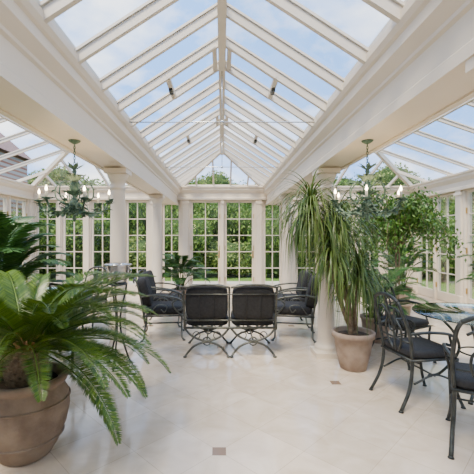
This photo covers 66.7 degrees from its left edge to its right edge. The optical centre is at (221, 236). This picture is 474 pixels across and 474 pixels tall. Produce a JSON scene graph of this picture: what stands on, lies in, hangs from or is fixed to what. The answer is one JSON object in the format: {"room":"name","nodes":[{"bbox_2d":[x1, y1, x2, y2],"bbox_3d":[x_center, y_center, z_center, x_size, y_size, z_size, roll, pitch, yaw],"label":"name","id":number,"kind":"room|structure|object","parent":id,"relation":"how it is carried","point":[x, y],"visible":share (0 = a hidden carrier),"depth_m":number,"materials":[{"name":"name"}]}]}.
{"room":"sunroom","nodes":[
{"label":"sunroom","id":0,"kind":"room"},
{"bbox_2d":[0,176,34,282],"bbox_3d":[-5.135,0.070,3.850,0.330,2.860,11.700,0,0,0],"label":"wall","id":1,"kind":"structure","parent":0,"point":[10,188],"depth_m":8.98,"materials":[{"name":"beige paint"}]},
{"bbox_2d":[0,195,8,217],"bbox_3d":[-5.171,0.250,8.290,0.118,2.480,0.800,0,0,0],"label":"window","id":2,"kind":"structure","parent":1,"relation":"in","point":[1,196],"depth_m":8.63,"materials":[{"name":"beige paint"}]},
{"bbox_2d":[11,197,26,281],"bbox_3d":[-5.171,0.250,9.130,0.118,2.480,0.800,0,0,0],"label":"window","id":3,"kind":"structure","parent":1,"relation":"in","point":[12,198],"depth_m":9.28,"materials":[{"name":"beige paint"}]},
{"bbox_2d":[33,186,410,292],"bbox_3d":[0.000,0.070,9.735,10.400,2.860,0.330,0,0,0],"label":"wall","id":4,"kind":"structure","parent":0,"point":[187,194],"depth_m":9.67,"materials":[{"name":"beige paint"}]},
{"bbox_2d":[36,201,56,287],"bbox_3d":[-4.750,0.250,9.800,0.600,2.480,0.060,0,0,0],"label":"window","id":5,"kind":"structure","parent":4,"relation":"in","point":[37,206],"depth_m":9.77,"materials":[{"name":"beige paint"}]},
{"bbox_2d":[63,201,83,283],"bbox_3d":[-4.020,0.250,9.800,0.600,2.480,0.060,0,0,0],"label":"window","id":6,"kind":"structure","parent":4,"relation":"in","point":[64,217],"depth_m":9.77,"materials":[{"name":"beige paint"}]},
{"bbox_2d":[91,201,109,285],"bbox_3d":[-3.250,0.250,9.800,0.600,2.480,0.060,0,0,0],"label":"window","id":7,"kind":"structure","parent":4,"relation":"in","point":[92,202],"depth_m":9.78,"materials":[{"name":"beige paint"}]},
{"bbox_2d":[126,201,147,291],"bbox_3d":[-2.300,0.250,9.800,0.600,2.480,0.060,0,0,0],"label":"window","id":8,"kind":"structure","parent":4,"relation":"in","point":[132,287],"depth_m":9.77,"materials":[{"name":"beige paint"}]},
{"bbox_2d":[162,201,180,291],"bbox_3d":[-1.370,0.250,9.800,0.500,2.480,0.060,0,0,0],"label":"window","id":9,"kind":"structure","parent":4,"relation":"in","point":[179,202],"depth_m":9.77,"materials":[{"name":"beige paint"}]},
{"bbox_2d":[191,201,219,284],"bbox_3d":[-0.450,0.250,9.771,0.820,2.480,0.118,0,0,0],"label":"window","id":10,"kind":"structure","parent":4,"relation":"in","point":[192,202],"depth_m":9.77,"materials":[{"name":"beige paint"}]},
{"bbox_2d":[225,201,253,291],"bbox_3d":[0.470,0.250,9.771,0.820,2.480,0.118,0,0,0],"label":"window","id":11,"kind":"structure","parent":4,"relation":"in","point":[226,202],"depth_m":9.77,"materials":[{"name":"beige paint"}]},
{"bbox_2d":[263,201,281,291],"bbox_3d":[1.370,0.250,9.800,0.500,2.480,0.060,0,0,0],"label":"window","id":12,"kind":"structure","parent":4,"relation":"in","point":[264,202],"depth_m":9.77,"materials":[{"name":"beige paint"}]},
{"bbox_2d":[296,201,317,284],"bbox_3d":[2.300,0.250,9.800,0.600,2.480,0.060,0,0,0],"label":"window","id":13,"kind":"structure","parent":4,"relation":"in","point":[297,268],"depth_m":9.77,"materials":[{"name":"beige paint"}]},
{"bbox_2d":[360,202,380,279],"bbox_3d":[4.020,0.250,9.800,0.600,2.480,0.060,0,0,0],"label":"window","id":14,"kind":"structure","parent":4,"relation":"in","point":[378,268],"depth_m":9.77,"materials":[{"name":"beige paint"}]},
{"bbox_2d":[387,202,407,285],"bbox_3d":[4.750,0.250,9.800,0.600,2.480,0.060,0,0,0],"label":"window","id":15,"kind":"structure","parent":4,"relation":"in","point":[389,202],"depth_m":9.77,"materials":[{"name":"beige paint"}]},
{"bbox_2d":[0,292,473,473],"bbox_3d":[0.000,1.550,3.900,10.700,0.100,12.100,0,0,0],"label":"floor","id":16,"kind":"structure","parent":0,"point":[252,411],"depth_m":3.01,"materials":[{"name":"tile"}]},
{"bbox_2d":[0,212,82,367],"bbox_3d":[-2.311,0.569,3.658,1.771,1.862,1.760,0,0,-30],"label":"palm","id":17,"kind":"object","parent":16,"relation":"on","point":[15,243],"visible":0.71,"depth_m":3.58,"materials":[{"name":"plant"}]},
{"bbox_2d":[35,283,84,371],"bbox_3d":[-1.945,1.002,4.265,0.566,0.996,0.632,0,0,-9],"label":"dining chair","id":18,"kind":"object","parent":16,"relation":"on","point":[50,284],"visible":0.06,"depth_m":3.98,"materials":[{"name":"metal"}]},
{"bbox_2d":[0,270,170,466],"bbox_3d":[-1.354,0.842,2.478,1.930,1.316,1.886,0,0,10],"label":"sago palm","id":19,"kind":"object","parent":16,"relation":"on","point":[35,393],"visible":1,"depth_m":2.31,"materials":[{"name":"plant"}]},
{"bbox_2d":[77,266,108,328],"bbox_3d":[-2.193,1.002,5.934,0.566,0.996,0.632,0,0,11],"label":"dining chair","id":20,"kind":"object","parent":16,"relation":"on","point":[98,267],"visible":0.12,"depth_m":6.09,"materials":[{"name":"metal"}]},
{"bbox_2d":[103,263,131,371],"bbox_3d":[-1.200,0.900,4.143,0.330,1.191,0.344,0,0,0],"label":"cooler","id":21,"kind":"object","parent":16,"relation":"on","point":[111,267],"visible":0.6,"depth_m":4.08,"materials":[{"name":"silver metal"}]},
{"bbox_2d":[102,168,133,357],"bbox_3d":[-1.330,0.320,4.600,0.330,2.360,0.330,0,0,0],"label":"column","id":22,"kind":"structure","parent":16,"relation":"on","point":[117,177],"depth_m":4.52,"materials":[{"name":"beige paint"}]},
{"bbox_2d":[0,0,180,204],"bbox_3d":[-1.370,-1.115,3.900,0.580,0.510,11.800,0,0,0],"label":"beam","id":23,"kind":"structure","parent":22,"relation":"on","point":[45,90],"depth_m":2.74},
{"bbox_2d":[32,139,112,221],"bbox_3d":[-1.347,-0.507,3.280,0.738,0.740,0.682,0,0,0],"label":"chandelier","id":24,"kind":"object","parent":23,"relation":"hanging from","point":[73,207],"visible":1,"depth_m":3.23,"materials":[{"name":"green metal"}]},
{"bbox_2d":[149,194,164,292],"bbox_3d":[-1.330,0.320,7.400,0.330,2.360,0.330,0,0,0],"label":"column","id":25,"kind":"structure","parent":16,"relation":"on","point":[157,199],"depth_m":7.32,"materials":[{"name":"beige paint"}]},
{"bbox_2d":[133,275,185,341],"bbox_3d":[-0.930,1.034,5.444,0.748,0.932,0.672,0,0,-7],"label":"armchair","id":26,"kind":"object","parent":16,"relation":"on","point":[174,308],"visible":0.85,"depth_m":5.20,"materials":[{"name":"grey metal"}]},
{"bbox_2d":[138,269,182,326],"bbox_3d":[-1.050,1.034,6.250,0.748,0.932,0.672,0,0,0],"label":"armchair","id":27,"kind":"object","parent":16,"relation":"on","point":[153,283],"visible":0.34,"depth_m":6.16,"materials":[{"name":"grey metal"}]},
{"bbox_2d":[162,254,209,293],"bbox_3d":[-0.894,0.938,7.903,1.284,1.124,1.240,0,0,0],"label":"palm","id":28,"kind":"object","parent":16,"relation":"on","point":[177,263],"visible":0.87,"depth_m":7.75,"materials":[{"name":"plant"}]},
{"bbox_2d":[179,284,281,357],"bbox_3d":[0.100,1.034,4.730,1.252,0.932,0.748,0,0,0],"label":"settee","id":29,"kind":"object","parent":16,"relation":"on","point":[208,305],"visible":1,"depth_m":4.46,"materials":[{"name":"grey metal"}]},
{"bbox_2d":[279,194,294,292],"bbox_3d":[1.330,0.320,7.400,0.330,2.360,0.330,0,0,0],"label":"column","id":30,"kind":"structure","parent":16,"relation":"on","point":[286,265],"depth_m":7.32,"materials":[{"name":"beige paint"}]},
{"bbox_2d":[271,276,317,342],"bbox_3d":[1.129,1.034,5.410,0.748,0.932,0.672,0,0,11],"label":"armchair","id":31,"kind":"object","parent":16,"relation":"on","point":[290,308],"visible":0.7,"depth_m":5.17,"materials":[{"name":"grey metal"}]},
{"bbox_2d":[273,270,315,327],"bbox_3d":[1.190,1.034,6.200,0.748,0.932,0.672,0,0,0],"label":"armchair","id":32,"kind":"object","parent":16,"relation":"on","point":[304,281],"visible":0.27,"depth_m":5.99,"materials":[{"name":"grey metal"}]},
{"bbox_2d":[310,168,340,358],"bbox_3d":[1.330,0.320,4.600,0.330,2.360,0.330,0,0,0],"label":"column","id":33,"kind":"structure","parent":16,"relation":"on","point":[324,348],"depth_m":4.51,"materials":[{"name":"beige paint"}]},
{"bbox_2d":[263,0,473,204],"bbox_3d":[1.370,-1.115,3.900,0.580,0.510,11.800,0,0,0],"label":"beam","id":34,"kind":"structure","parent":33,"relation":"on","point":[414,74],"depth_m":2.52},
{"bbox_2d":[331,139,405,221],"bbox_3d":[1.313,-0.507,3.280,0.738,0.740,0.682,0,0,0],"label":"chandelier","id":35,"kind":"object","parent":34,"relation":"hanging from","point":[367,207],"visible":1,"depth_m":3.23,"materials":[{"name":"green metal"}]},
{"bbox_2d":[253,168,407,371],"bbox_3d":[1.178,0.353,4.133,1.625,2.294,1.494,0,0,-36],"label":"palm","id":36,"kind":"object","parent":16,"relation":"on","point":[353,343],"visible":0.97,"depth_m":3.96,"materials":[{"name":"plant"}]},
{"bbox_2d":[334,267,428,343],"bbox_3d":[2.207,0.969,5.189,1.471,1.062,1.395,0,0,0],"label":"areca palm","id":37,"kind":"object","parent":16,"relation":"on","point":[363,320],"visible":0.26,"depth_m":5.06,"materials":[{"name":"plant"}]},
{"bbox_2d":[370,276,436,369],"bbox_3d":[2.183,1.002,4.431,0.566,0.996,0.632,0,0,-29],"label":"dining chair","id":38,"kind":"object","parent":16,"relation":"on","point":[420,323],"visible":0.4,"depth_m":4.35,"materials":[{"name":"metal"}]},
{"bbox_2d":[370,236,439,299],"bbox_3d":[4.140,0.742,8.223,1.541,1.516,1.436,0,0,0],"label":"palm","id":39,"kind":"object","parent":16,"relation":"on","point":[408,248],"visible":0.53,"depth_m":8.05,"materials":[{"name":"plant"}]},
{"bbox_2d":[344,179,466,315],"bbox_3d":[3.077,0.271,6.152,1.826,2.458,2.050,0,0,38],"label":"fig","id":40,"kind":"object","parent":16,"relation":"on","point":[418,216],"visible":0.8,"depth_m":5.86,"materials":[{"name":"plant"}]},
{"bbox_2d":[369,292,465,412],"bbox_3d":[1.785,1.002,3.345,0.632,0.996,0.566,0,0,-9],"label":"dining chair","id":41,"kind":"object","parent":16,"relation":"on","point":[411,350],"visible":0.92,"depth_m":3.21,"materials":[{"name":"metal"}]},
{"bbox_2d":[412,302,473,404],"bbox_3d":[2.550,1.127,3.550,1.206,0.747,1.206,0,0,0],"label":"glass dining table","id":42,"kind":"object","parent":16,"relation":"on","point":[446,312],"visible":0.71,"depth_m":3.69,"materials":[{"name":"glass"}]},
{"bbox_2d":[442,316,473,459],"bbox_3d":[1.902,1.002,2.570,0.566,0.996,0.632,0,0,32],"label":"dining chair","id":43,"kind":"object","parent":16,"relation":"on","point":[460,375],"visible":1,"depth_m":2.51,"materials":[{"name":"metal"}]},
{"bbox_2d":[456,233,473,281],"bbox_3d":[4.236,0.672,5.153,1.500,1.656,1.502,0,0,0],"label":"palm","id":44,"kind":"object","parent":16,"relation":"on","point":[464,255],"visible":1,"depth_m":5.48,"materials":[{"name":"plant"}]},
{"bbox_2d":[465,55,473,72],"bbox_3d":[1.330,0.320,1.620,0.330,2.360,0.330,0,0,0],"label":"beam","id":45,"kind":"structure","parent":16,"relation":"on","point":[469,64],"depth_m":1.73,"materials":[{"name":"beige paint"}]},
{"bbox_2d":[409,168,473,303],"bbox_3d":[5.135,0.070,3.850,0.330,2.860,11.700,0,0,0],"label":"wall","id":46,"kind":"structure","parent":0,"point":[459,183],"depth_m":7.76,"materials":[{"name":"beige paint"}]},
{"bbox_2d":[417,197,432,297],"bbox_3d":[5.171,0.250,9.130,0.118,2.480,0.800,0,0,0],"label":"window","id":47,"kind":"structure","parent":46,"relation":"in","point":[426,291],"depth_m":9.12,"materials":[{"name":"beige paint"}]},
{"bbox_2d":[435,192,454,301],"bbox_3d":[5.171,0.250,8.290,0.118,2.480,0.800,0,0,0],"label":"window","id":48,"kind":"structure","parent":46,"relation":"in","point":[444,296],"depth_m":8.45,"materials":[{"name":"beige paint"}]},
{"bbox_2d":[466,189,473,304],"bbox_3d":[5.171,0.250,7.210,0.118,2.480,0.800,0,0,0],"label":"window","id":49,"kind":"structure","parent":46,"relation":"in","point":[469,192],"depth_m":7.55,"materials":[{"name":"beige paint"}]},
{"bbox_3d":[0.000,-1.730,3.900,10.400,0.740,11.800,0,0,0],"label":"ceiling","id":50,"kind":"structure","parent":0,"visible":0},
{"bbox_2d":[166,44,216,98],"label":"ceiling vent","id":51,"kind":"object","parent":50,"relation":"in","point":[182,91],"depth_m":3.91,"materials":[{"name":"paint"}]},
{"bbox_2d":[186,113,218,143],"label":"ceiling vent","id":52,"kind":"object","parent":50,"relation":"in","point":[189,141],"depth_m":6.02,"materials":[{"name":"paint"}]},
{"bbox_2d":[129,71,314,167],"bbox_3d":[0.000,-1.625,4.200,2.320,0.630,5.440,0,0,0],"label":"rod","id":53,"kind":"object","parent":50,"relation":"attached to","point":[221,121],"depth_m":4.20,"materials":[{"name":"white metal"}]},
{"bbox_2d":[0,0,473,186],"bbox_3d":[0.000,-1.703,3.902,10.468,0.853,11.875,0,0,0],"label":"rafters","id":54,"kind":"object","parent":50,"relation":"attached to","point":[221,10],"visible":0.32,"depth_m":4.26,"materials":[{"name":"paint"}]},
{"bbox_2d":[225,113,257,143],"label":"ceiling vent","id":55,"kind":"object","parent":50,"relation":"in","point":[254,141],"depth_m":6.02,"materials":[{"name":"paint"}]},
{"bbox_2d":[227,44,277,98],"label":"ceiling vent","id":56,"kind":"object","parent":50,"relation":"in","point":[265,70],"depth_m":3.91,"materials":[{"name":"paint"}]},
{"label":"outside","id":57,"kind":"structure","parent":0,"visible":0},
{"bbox_2d":[39,263,473,298],"bbox_3d":[0.000,1.820,20.000,160.000,0.200,160.000,0,0,0],"label":"lawn","id":58,"kind":"structure","parent":57,"point":[214,276],"depth_m":14.92,"materials":[{"name":"green plant"}]},
{"bbox_2d":[0,210,19,223],"bbox_3d":[-7.987,0.298,11.970,2.550,2.804,2.548,0,0,-41],"label":"shrub","id":59,"kind":"object","parent":58,"relation":"on","point":[14,215],"visible":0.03,"depth_m":12.29,"materials":[{"name":"green plant"}]},
{"bbox_2d":[0,132,30,215],"bbox_3d":[-13.000,-2.500,14.000,6.600,8.400,9.400,0,0,0],"label":"brick house","id":60,"kind":"structure","parent":58,"relation":"on","point":[7,147],"depth_m":17.35,"materials":[{"name":"brick"}]},
{"bbox_2d":[15,209,55,274],"bbox_3d":[-7.992,0.298,14.532,2.550,2.804,2.548,0,0,-4],"label":"shrub","id":61,"kind":"object","parent":58,"relation":"on","point":[43,229],"visible":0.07,"depth_m":14.49,"materials":[{"name":"green plant"}]},
{"bbox_2d":[21,204,55,231],"bbox_3d":[-8.961,-0.048,18.394,3.532,3.489,2.579,0,0,-29],"label":"shrub","id":62,"kind":"object","parent":58,"relation":"on","point":[41,214],"visible":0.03,"depth_m":17.60,"materials":[{"name":"green plant"}]},
{"bbox_2d":[27,164,70,209],"bbox_3d":[-10.589,-1.488,23.174,4.658,6.416,4.656,0,0,36],"label":"tree","id":63,"kind":"object","parent":58,"relation":"on","point":[57,174],"visible":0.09,"depth_m":21.48,"materials":[{"name":"green plant"}]},
{"bbox_2d":[39,248,72,274],"bbox_3d":[-7.258,0.892,15.620,2.384,1.570,3.072,0,0,16],"label":"shrub","id":64,"kind":"object","parent":58,"relation":"on","point":[42,271],"visible":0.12,"depth_m":14.78,"materials":[{"name":"green plant"}]},
{"bbox_2d":[43,174,110,207],"bbox_3d":[-8.399,-1.034,22.071,5.107,5.507,5.114,0,0,-36],"label":"tree","id":65,"kind":"object","parent":58,"relation":"on","point":[92,182],"visible":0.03,"depth_m":20.84,"materials":[{"name":"green plant"}]},
{"bbox_2d":[50,208,109,274],"bbox_3d":[-5.497,0.248,14.814,2.575,2.904,3.195,0,0,32],"label":"shrub","id":66,"kind":"object","parent":58,"relation":"on","point":[79,221],"visible":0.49,"depth_m":13.92,"materials":[{"name":"green plant"}]},
{"bbox_2d":[55,203,110,233],"bbox_3d":[-6.763,-0.424,18.386,3.532,4.229,2.579,0,0,-17],"label":"shrub","id":67,"kind":"object","parent":58,"relation":"on","point":[104,204],"visible":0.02,"depth_m":17.85,"materials":[{"name":"green plant"}]},
{"bbox_2d":[107,203,145,241],"bbox_3d":[-4.583,-0.424,18.436,2.579,4.229,3.532,0,0,-13],"label":"shrub","id":68,"kind":"object","parent":58,"relation":"on","point":[132,206],"visible":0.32,"depth_m":17.34,"materials":[{"name":"green plant"}]},
{"bbox_2d":[129,237,165,273],"bbox_3d":[-3.557,0.827,15.471,2.384,1.693,3.072,0,0,20],"label":"shrub","id":69,"kind":"object","parent":58,"relation":"on","point":[141,244],"visible":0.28,"depth_m":14.50,"materials":[{"name":"green plant"}]},
{"bbox_2d":[165,203,198,220],"bbox_3d":[-2.419,-0.458,18.365,2.579,4.297,3.532,0,0,-8],"label":"shrub","id":70,"kind":"object","parent":58,"relation":"on","point":[175,208],"visible":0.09,"depth_m":17.05,"materials":[{"name":"green plant"}]},
{"bbox_2d":[165,211,213,272],"bbox_3d":[-1.775,0.301,15.332,2.575,2.800,3.195,0,0,-22],"label":"shrub","id":71,"kind":"object","parent":58,"relation":"on","point":[198,224],"visible":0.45,"depth_m":14.45,"materials":[{"name":"green plant"}]},
{"bbox_2d":[188,178,203,205],"bbox_3d":[-2.487,-1.145,23.724,5.107,5.729,5.114,0,0,38],"label":"tree","id":72,"kind":"object","parent":58,"relation":"on","point":[191,183],"visible":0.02,"depth_m":22.31,"materials":[{"name":"green plant"}]},
{"bbox_2d":[190,170,238,184],"bbox_3d":[-0.469,-1.359,23.960,4.656,6.159,4.658,0,0,-29],"label":"tree","id":73,"kind":"object","parent":58,"relation":"on","point":[221,179],"visible":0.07,"depth_m":22.24,"materials":[{"name":"green plant"}]},
{"bbox_2d":[194,203,244,263],"bbox_3d":[-0.239,-0.313,18.403,3.532,4.010,2.579,0,0,-34],"label":"shrub","id":74,"kind":"object","parent":58,"relation":"on","point":[211,208],"visible":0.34,"depth_m":17.47,"materials":[{"name":"green plant"}]},
{"bbox_2d":[49,281,397,283],"bbox_3d":[0.000,1.660,11.550,13.000,0.100,3.100,0,0,0],"label":"patio","id":75,"kind":"structure","parent":58,"relation":"on","point":[130,282],"depth_m":12.74,"materials":[{"name":"stone"}]},
{"bbox_2d":[199,239,251,275],"bbox_3d":[0.254,0.887,15.788,3.072,1.578,2.384,0,0,-38],"label":"shrub","id":76,"kind":"object","parent":58,"relation":"on","point":[211,257],"visible":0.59,"depth_m":15.05,"materials":[{"name":"green plant"}]},
{"bbox_2d":[232,180,274,209],"bbox_3d":[1.645,-0.995,23.526,5.107,5.429,5.114,0,0,41],"label":"tree","id":77,"kind":"object","parent":58,"relation":"on","point":[244,204],"visible":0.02,"depth_m":21.44,"materials":[{"name":"green plant"}]},
{"bbox_2d":[235,204,278,243],"bbox_3d":[1.971,-0.101,18.427,3.532,3.592,2.579,0,0,5],"label":"shrub","id":78,"kind":"object","parent":58,"relation":"on","point":[246,215],"visible":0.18,"depth_m":17.57,"materials":[{"name":"green plant"}]},
{"bbox_2d":[242,211,311,276],"bbox_3d":[2.251,0.291,15.186,3.195,2.819,2.575,0,0,37],"label":"shrub","id":79,"kind":"object","parent":58,"relation":"on","point":[247,256],"visible":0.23,"depth_m":14.57,"materials":[{"name":"green plant"}]},
{"bbox_2d":[298,250,337,275],"bbox_3d":[3.666,1.012,15.841,2.896,1.342,2.407,0,0,43],"label":"shrub","id":80,"kind":"object","parent":58,"relation":"on","point":[313,254],"visible":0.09,"depth_m":15.02,"materials":[{"name":"green plant"}]},
{"bbox_2d":[333,172,377,203],"bbox_3d":[7.887,-1.218,23.145,5.114,5.877,5.107,0,0,36],"label":"tree","id":81,"kind":"object","parent":58,"relation":"on","point":[344,182],"visible":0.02,"depth_m":22.05,"materials":[{"name":"green plant"}]},
{"bbox_2d":[337,236,377,272],"bbox_3d":[5.775,0.736,15.398,2.575,1.941,3.195,0,0,17],"label":"shrub","id":82,"kind":"object","parent":58,"relation":"on","point":[374,256],"visible":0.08,"depth_m":14.35,"materials":[{"name":"green plant"}]},
{"bbox_2d":[343,203,371,233],"bbox_3d":[6.367,-0.224,18.379,2.579,3.835,3.532,0,0,20],"label":"shrub","id":83,"kind":"object","parent":58,"relation":"on","point":[347,203],"visible":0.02,"depth_m":17.16,"materials":[{"name":"green plant"}]},
{"bbox_2d":[357,162,424,185],"bbox_3d":[10.385,-1.524,22.879,4.656,6.488,4.658,0,0,21],"label":"tree","id":84,"kind":"object","parent":58,"relation":"on","point":[386,175],"visible":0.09,"depth_m":21.16,"materials":[{"name":"green plant"}]},
{"bbox_2d":[388,233,432,275],"bbox_3d":[8.062,0.676,15.143,2.384,1.980,3.033,0,0,-2],"label":"shrub","id":85,"kind":"object","parent":58,"relation":"on","point":[423,241],"visible":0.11,"depth_m":14.33,"materials":[{"name":"green plant"}]},
{"bbox_2d":[430,196,454,216],"bbox_3d":[10.779,-0.319,18.366,2.579,4.023,3.532,0,0,-6],"label":"shrub","id":86,"kind":"object","parent":58,"relation":"on","point":[444,201],"visible":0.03,"depth_m":17.62,"materials":[{"name":"green plant"}]},
{"bbox_2d":[422,209,473,281],"bbox_3d":[9.101,0.308,13.268,2.575,2.785,3.195,0,0,-41],"label":"shrub","id":87,"kind":"object","parent":58,"relation":"on","point":[443,260],"visible":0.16,"depth_m":13.27,"materials":[{"name":"green plant"}]},
{"bbox_2d":[472,237,473,262],"bbox_3d":[9.527,0.555,11.418,2.987,2.206,2.384,0,0,29],"label":"shrub","id":88,"kind":"object","parent":58,"relation":"on","point":[472,237],"visible":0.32,"depth_m":12.00,"materials":[{"name":"green plant"}]}
]}

